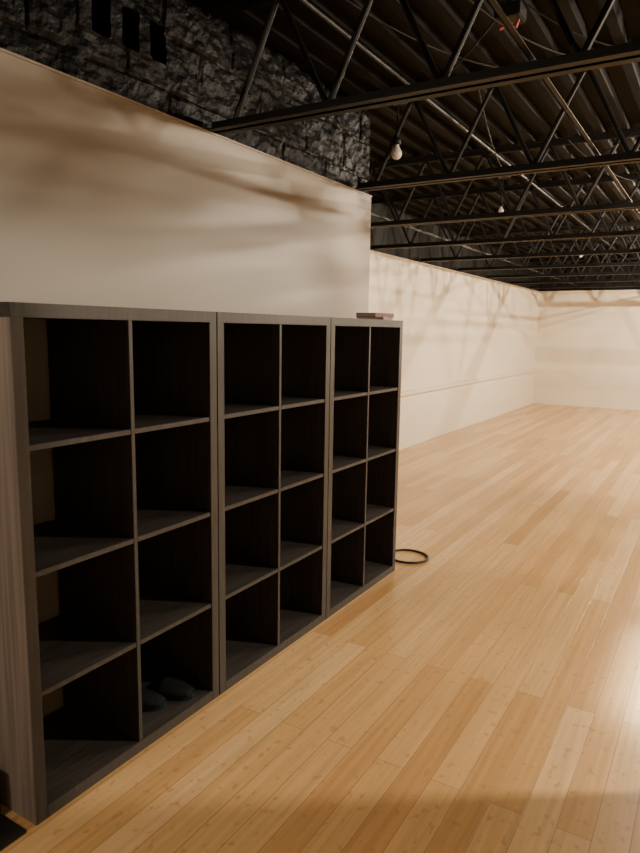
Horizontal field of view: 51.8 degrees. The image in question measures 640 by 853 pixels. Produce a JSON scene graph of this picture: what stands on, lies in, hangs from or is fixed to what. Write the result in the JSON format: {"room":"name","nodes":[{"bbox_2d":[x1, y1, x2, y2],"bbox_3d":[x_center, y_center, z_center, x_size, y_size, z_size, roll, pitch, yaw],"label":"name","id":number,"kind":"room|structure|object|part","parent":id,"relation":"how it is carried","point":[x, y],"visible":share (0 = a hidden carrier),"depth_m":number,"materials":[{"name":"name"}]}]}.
{"room":"yoga studio","nodes":[
{"label":"yoga studio","id":0,"kind":"room"},
{"bbox_2d":[0,0,370,717],"bbox_3d":[-1.523,-0.184,1.382,0.150,2.740,6.804,6,10,31],"label":"wall","id":1,"kind":"structure","parent":0,"point":[106,199],"depth_m":2.59,"materials":[{"name":"paint"}]},
{"bbox_2d":[0,47,371,196],"bbox_3d":[-1.002,-1.143,1.994,0.066,0.008,5.004,6,10,31],"label":"cap","id":2,"kind":"object","parent":1,"relation":"attached to","point":[1,49],"visible":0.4,"depth_m":2.54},
{"bbox_2d":[0,403,639,852],"bbox_3d":[3.905,0.943,4.050,9.701,0.100,17.092,6,10,31],"label":"floor","id":3,"kind":"structure","parent":0,"point":[482,695],"depth_m":2.53,"materials":[{"name":"brown wood"}]},
{"bbox_2d":[0,813,26,850],"bbox_3d":[-1.157,1.157,1.669,0.380,0.014,0.658,6,10,31],"label":"door mat","id":4,"kind":"object","parent":3,"relation":"on","point":[10,831],"visible":1,"depth_m":1.84,"materials":[{"name":"black rubber"}]},
{"bbox_2d":[0,302,218,825],"bbox_3d":[-0.755,0.348,2.210,0.390,1.470,0.804,6,10,31],"label":"cube storage shelf","id":5,"kind":"object","parent":3,"relation":"on","point":[131,541],"visible":0.99,"depth_m":2.18,"materials":[{"name":"laminate"}]},
{"bbox_3d":[-0.954,0.411,1.888,0.390,1.432,0.038,6,10,31],"label":"panel","id":6,"kind":"part","parent":5,"relation":"part of","materials":[{"name":"laminate"}]},
{"bbox_3d":[-0.847,0.021,2.002,0.387,0.016,0.356,6,10,31],"label":"shelf","id":7,"kind":"part","parent":5,"relation":"part of","materials":[{"name":"laminate"}]},
{"bbox_3d":[-0.853,0.369,2.053,0.387,0.016,0.356,6,10,31],"label":"shelf","id":8,"kind":"part","parent":5,"relation":"part of","materials":[{"name":"laminate"}]},
{"bbox_3d":[-0.858,0.718,2.104,0.387,0.016,0.356,6,10,31],"label":"shelf","id":9,"kind":"part","parent":5,"relation":"part of","materials":[{"name":"laminate"}]},
{"bbox_3d":[-0.744,-0.360,2.106,0.390,0.038,0.804,6,10,31],"label":"panel","id":10,"kind":"part","parent":5,"relation":"part of","materials":[{"name":"laminate"}]},
{"bbox_3d":[-0.766,1.056,2.314,0.390,0.038,0.728,6,10,31],"label":"panel","id":11,"kind":"part","parent":5,"relation":"part of","materials":[{"name":"laminate"}]},
{"bbox_2d":[141,688,166,710],"bbox_3d":[-0.686,0.995,2.426,0.255,0.052,0.108,3,9,11],"label":"slipper","id":12,"kind":"object","parent":5,"relation":"on","point":[151,700],"visible":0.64,"depth_m":2.39,"materials":[{"name":"grey fabric"}]},
{"bbox_2d":[141,676,194,700],"bbox_3d":[-0.593,0.985,2.503,0.255,0.052,0.108,3,9,17],"label":"slipper","id":13,"kind":"object","parent":5,"relation":"on","point":[173,689],"visible":0.9,"depth_m":2.47,"materials":[{"name":"black fabric"}]},
{"bbox_3d":[-0.654,-0.022,2.317,0.387,0.016,0.356,6,10,31],"label":"shelf","id":14,"kind":"part","parent":5,"relation":"part of","materials":[{"name":"laminate"}]},
{"bbox_3d":[-0.660,0.326,2.368,0.387,0.016,0.356,6,10,31],"label":"shelf","id":15,"kind":"part","parent":5,"relation":"part of","materials":[{"name":"laminate"}]},
{"bbox_3d":[-0.665,0.675,2.419,0.387,0.016,0.356,6,10,31],"label":"shelf","id":16,"kind":"part","parent":5,"relation":"part of","materials":[{"name":"laminate"}]},
{"bbox_3d":[-0.557,0.322,2.537,0.390,1.432,0.038,6,10,31],"label":"panel","id":17,"kind":"part","parent":5,"relation":"part of","materials":[{"name":"laminate"}]},
{"bbox_2d":[216,312,330,694],"bbox_3d":[-0.336,0.254,2.894,0.390,1.470,0.804,6,10,31],"label":"cube storage shelf","id":18,"kind":"object","parent":3,"relation":"on","point":[273,371],"visible":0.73,"depth_m":2.89,"materials":[{"name":"laminate"}]},
{"bbox_3d":[-0.535,0.317,2.572,0.390,1.432,0.038,6,10,31],"label":"panel","id":19,"kind":"part","parent":18,"relation":"part of","materials":[{"name":"laminate"}]},
{"bbox_3d":[-0.428,-0.073,2.686,0.387,0.016,0.356,6,10,31],"label":"shelf","id":20,"kind":"part","parent":18,"relation":"part of","materials":[{"name":"laminate"}]},
{"bbox_3d":[-0.434,0.276,2.737,0.387,0.016,0.356,6,10,31],"label":"shelf","id":21,"kind":"part","parent":18,"relation":"part of","materials":[{"name":"laminate"}]},
{"bbox_3d":[-0.439,0.624,2.788,0.387,0.016,0.356,6,10,31],"label":"shelf","id":22,"kind":"part","parent":18,"relation":"part of","materials":[{"name":"laminate"}]},
{"bbox_3d":[-0.325,-0.454,2.790,0.390,0.038,0.804,6,10,31],"label":"panel","id":23,"kind":"part","parent":18,"relation":"part of","materials":[{"name":"laminate"}]},
{"bbox_3d":[-0.347,0.962,2.998,0.390,0.038,0.728,6,10,31],"label":"panel","id":24,"kind":"part","parent":18,"relation":"part of","materials":[{"name":"laminate"}]},
{"bbox_3d":[-0.246,0.581,3.103,0.387,0.016,0.356,6,10,31],"label":"shelf","id":25,"kind":"part","parent":18,"relation":"part of","materials":[{"name":"laminate"}]},
{"bbox_3d":[-0.241,0.232,3.052,0.387,0.016,0.356,6,10,31],"label":"shelf","id":26,"kind":"part","parent":18,"relation":"part of","materials":[{"name":"laminate"}]},
{"bbox_3d":[-0.235,-0.116,3.001,0.387,0.016,0.356,6,10,31],"label":"shelf","id":27,"kind":"part","parent":18,"relation":"part of","materials":[{"name":"laminate"}]},
{"bbox_3d":[-0.138,0.228,3.221,0.390,1.432,0.038,6,10,31],"label":"panel","id":28,"kind":"part","parent":18,"relation":"part of","materials":[{"name":"laminate"}]},
{"bbox_2d":[326,317,402,618],"bbox_3d":[0.083,0.160,3.578,0.390,1.470,0.804,6,10,31],"label":"cube storage shelf","id":29,"kind":"object","parent":3,"relation":"on","point":[366,354],"visible":0.62,"depth_m":3.57,"materials":[{"name":"laminate"}]},
{"bbox_3d":[-0.116,0.224,3.256,0.390,1.432,0.038,6,10,31],"label":"panel","id":30,"kind":"part","parent":29,"relation":"part of","materials":[{"name":"laminate"}]},
{"bbox_3d":[-0.020,0.530,3.472,0.387,0.016,0.356,6,10,31],"label":"shelf","id":31,"kind":"part","parent":29,"relation":"part of","materials":[{"name":"laminate"}]},
{"bbox_3d":[-0.015,0.182,3.421,0.387,0.016,0.356,6,10,31],"label":"shelf","id":32,"kind":"part","parent":29,"relation":"part of","materials":[{"name":"laminate"}]},
{"bbox_3d":[-0.009,-0.167,3.370,0.387,0.016,0.356,6,10,31],"label":"shelf","id":33,"kind":"part","parent":29,"relation":"part of","materials":[{"name":"laminate"}]},
{"bbox_3d":[0.072,0.868,3.682,0.390,0.038,0.728,6,10,31],"label":"panel","id":34,"kind":"part","parent":29,"relation":"part of","materials":[{"name":"laminate"}]},
{"bbox_3d":[0.094,-0.548,3.474,0.390,0.038,0.804,6,10,31],"label":"panel","id":35,"kind":"part","parent":29,"relation":"part of","materials":[{"name":"laminate"}]},
{"bbox_2d":[356,313,393,319],"bbox_3d":[0.303,-0.606,3.628,0.170,0.036,0.224,5,9,25],"label":"book","id":36,"kind":"object","parent":29,"relation":"on","point":[380,316],"visible":0.88,"depth_m":3.56,"materials":[{"name":"brown paper"}]},
{"bbox_3d":[0.173,0.487,3.787,0.387,0.016,0.356,6,10,31],"label":"shelf","id":37,"kind":"part","parent":29,"relation":"part of","materials":[{"name":"laminate"}]},
{"bbox_3d":[0.178,0.138,3.736,0.387,0.016,0.356,6,10,31],"label":"shelf","id":38,"kind":"part","parent":29,"relation":"part of","materials":[{"name":"laminate"}]},
{"bbox_3d":[0.183,-0.210,3.685,0.387,0.016,0.356,6,10,31],"label":"shelf","id":39,"kind":"part","parent":29,"relation":"part of","materials":[{"name":"laminate"}]},
{"bbox_3d":[0.281,0.134,3.905,0.390,1.432,0.038,6,10,31],"label":"panel","id":40,"kind":"part","parent":29,"relation":"part of","materials":[{"name":"laminate"}]},
{"bbox_2d":[395,549,428,563],"bbox_3d":[0.435,0.822,4.110,0.508,0.013,0.257,-2,9,-20],"label":"power cable","id":41,"kind":"object","parent":3,"relation":"on","point":[412,550],"visible":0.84,"depth_m":4.10,"materials":[{"name":"black rubber"}]},
{"bbox_2d":[195,0,639,264],"bbox_3d":[4.048,-1.825,3.582,9.735,0.038,17.092,6,10,31],"label":"ceiling","id":42,"kind":"structure","parent":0,"point":[534,109],"depth_m":3.72,"materials":[{"name":"black paint"}]},
{"bbox_2d":[368,200,539,449],"bbox_3d":[1.690,-1.262,9.061,0.200,2.740,9.988,6,10,31],"label":"wall","id":43,"kind":"structure","parent":0,"point":[458,326],"depth_m":9.08,"materials":[{"name":"paint"}]},
{"bbox_2d":[401,369,536,395],"bbox_3d":[1.818,-0.573,9.149,0.050,0.045,9.868,6,10,31],"label":"wall rail","id":44,"kind":"object","parent":43,"relation":"attached to","point":[405,393],"visible":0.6,"depth_m":9.39,"materials":[{"name":"paint"}]},
{"bbox_2d":[533,265,639,409],"bbox_3d":[8.351,-1.439,10.971,9.601,2.740,0.200,6,10,31],"label":"wall","id":45,"kind":"structure","parent":0,"point":[588,346],"depth_m":12.75,"materials":[{"name":"paint"}]},
{"bbox_3d":[3.992,-1.911,3.605,9.601,0.100,17.092,6,10,31],"label":"ceiling","id":46,"kind":"structure","parent":0,"visible":0},
{"bbox_2d":[391,102,407,159],"bbox_3d":[0.443,-1.710,3.768,0.100,0.350,0.100,6,10,31],"label":"light bulb","id":47,"kind":"object","parent":46,"relation":"hanging from","point":[396,153],"visible":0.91,"depth_m":3.77,"materials":[{"name":"white glass"}]},
{"bbox_3d":[0.441,-1.578,3.788,0.064,0.083,0.064,6,10,31],"label":"globe","id":48,"kind":"part","parent":47,"relation":"part of","materials":[{"name":"white glass"}]},
{"bbox_2d":[345,0,497,67],"bbox_3d":[0.514,-1.657,2.822,1.394,0.089,0.007,-6,11,-37],"label":"hanging wire","id":49,"kind":"object","parent":46,"relation":"hanging from","point":[348,1],"visible":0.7,"depth_m":2.72,"materials":[{"name":"paint"}]},
{"bbox_2d":[205,0,639,134],"bbox_3d":[2.944,-1.157,0.761,7.950,0.497,0.090,6,10,31],"label":"joist","id":50,"kind":"object","parent":46,"relation":"attached to","point":[584,59],"visible":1,"depth_m":2.33,"materials":[{"name":"paint"}]},
{"bbox_2d":[452,1,507,69],"bbox_3d":[0.572,-1.689,3.108,0.007,0.106,1.240,-1,9,-15],"label":"hanging wire","id":51,"kind":"object","parent":46,"relation":"hanging from","point":[491,24],"visible":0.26,"depth_m":2.79,"materials":[{"name":"paint"}]},
{"bbox_2d":[478,90,501,166],"bbox_3d":[1.183,-1.860,4.392,0.007,0.122,2.139,4,9,20],"label":"hanging wire","id":52,"kind":"object","parent":46,"relation":"hanging from","point":[478,90],"visible":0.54,"depth_m":3.91,"materials":[{"name":"paint"}]},
{"bbox_2d":[354,70,639,191],"bbox_3d":[3.630,-1.310,1.880,7.950,0.497,0.090,6,10,31],"label":"joist","id":53,"kind":"object","parent":46,"relation":"attached to","point":[630,156],"visible":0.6,"depth_m":3.45,"materials":[{"name":"paint"}]},
{"bbox_2d":[367,127,639,228],"bbox_3d":[3.781,-1.519,3.320,9.201,0.497,0.090,6,10,31],"label":"joist","id":54,"kind":"object","parent":46,"relation":"attached to","point":[483,152],"visible":0.66,"depth_m":4.76,"materials":[{"name":"paint"}]},
{"bbox_2d":[498,176,509,211],"bbox_3d":[1.532,-1.964,5.545,0.100,0.330,0.100,6,10,31],"label":"light bulb","id":55,"kind":"object","parent":46,"relation":"attached to","point":[502,178],"visible":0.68,"depth_m":5.55,"materials":[{"name":"white glass"}]},
{"bbox_2d":[370,173,639,249],"bbox_3d":[4.466,-1.673,4.439,9.201,0.497,0.090,6,10,31],"label":"joist","id":56,"kind":"object","parent":46,"relation":"attached to","point":[583,181],"visible":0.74,"depth_m":6.05,"materials":[{"name":"paint"}]},
{"bbox_2d":[494,0,526,30],"bbox_3d":[0.733,-1.614,2.529,0.100,0.175,0.100,6,10,31],"label":"exit sign","id":57,"kind":"object","parent":46,"relation":"attached to","point":[515,10],"visible":0.59,"depth_m":2.50,"materials":[{"name":"paint"}]},
{"bbox_2d":[468,0,564,54],"bbox_3d":[0.856,-1.597,2.621,1.395,0.139,0.007,-6,11,-37],"label":"hanging wire","id":58,"kind":"object","parent":46,"relation":"hanging from","point":[471,1],"visible":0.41,"depth_m":2.59,"materials":[{"name":"paint"}]},
{"bbox_2d":[419,211,639,261],"bbox_3d":[5.152,-1.827,5.558,9.201,0.497,0.090,6,10,31],"label":"joist","id":59,"kind":"object","parent":46,"relation":"attached to","point":[626,250],"visible":0.64,"depth_m":7.23,"materials":[{"name":"paint"}]},
{"bbox_2d":[457,222,639,270],"bbox_3d":[5.837,-1.981,6.678,9.201,0.497,0.090,6,10,31],"label":"joist","id":60,"kind":"object","parent":46,"relation":"attached to","point":[622,225],"visible":0.87,"depth_m":8.38,"materials":[{"name":"paint"}]},
{"bbox_2d":[299,0,630,261],"bbox_3d":[1.494,-2.016,5.120,0.020,0.020,16.692,6,10,31],"label":"conduit","id":61,"kind":"object","parent":60,"relation":"attached to","point":[306,3],"visible":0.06,"depth_m":3.34,"materials":[{"name":"metal"}]},
{"bbox_2d":[371,213,575,284],"bbox_3d":[2.514,-2.108,8.511,0.020,0.020,9.868,6,10,31],"label":"conduit","id":62,"kind":"object","parent":60,"relation":"attached to","point":[372,214],"visible":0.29,"depth_m":6.33,"materials":[{"name":"metal"}]},
{"bbox_2d":[487,0,639,216],"bbox_3d":[2.271,-1.555,4.719,0.020,0.020,16.672,6,10,31],"label":"conduit","id":63,"kind":"object","parent":60,"relation":"attached to","point":[495,6],"visible":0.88,"depth_m":2.38,"materials":[{"name":"metal"}]},
{"bbox_2d":[487,237,639,277],"bbox_3d":[6.523,-2.134,7.797,9.201,0.497,0.090,6,10,31],"label":"joist","id":64,"kind":"object","parent":46,"relation":"attached to","point":[600,241],"visible":0.78,"depth_m":9.53,"materials":[{"name":"paint"}]},
{"bbox_2d":[521,0,610,45],"bbox_3d":[1.242,-1.603,2.679,1.066,0.130,0.007,-2,9,-17],"label":"hanging wire","id":65,"kind":"object","parent":46,"relation":"hanging from","point":[524,2],"visible":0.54,"depth_m":2.57,"materials":[{"name":"paint"}]},
{"bbox_2d":[503,131,633,179],"bbox_3d":[1.733,-1.909,4.816,0.007,0.130,1.362,-3,9,-23],"label":"hanging wire","id":66,"kind":"object","parent":46,"relation":"hanging from","point":[633,131],"visible":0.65,"depth_m":4.82,"materials":[{"name":"paint"}]},
{"bbox_2d":[510,248,639,283],"bbox_3d":[7.209,-2.288,8.916,9.201,0.497,0.090,6,10,31],"label":"joist","id":67,"kind":"object","parent":46,"relation":"attached to","point":[566,280],"visible":0.44,"depth_m":10.73,"materials":[{"name":"paint"}]},
{"bbox_2d":[529,257,639,288],"bbox_3d":[7.894,-2.442,10.035,9.201,0.497,0.090,6,10,31],"label":"joist","id":68,"kind":"object","parent":46,"relation":"attached to","point":[635,284],"visible":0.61,"depth_m":11.88,"materials":[{"name":"paint"}]},
{"bbox_2d":[568,139,639,181],"bbox_3d":[2.273,-1.892,4.841,1.526,0.155,0.007,-5,10,-35],"label":"hanging wire","id":69,"kind":"object","parent":46,"relation":"hanging from","point":[568,139],"visible":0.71,"depth_m":4.64,"materials":[{"name":"paint"}]}
]}

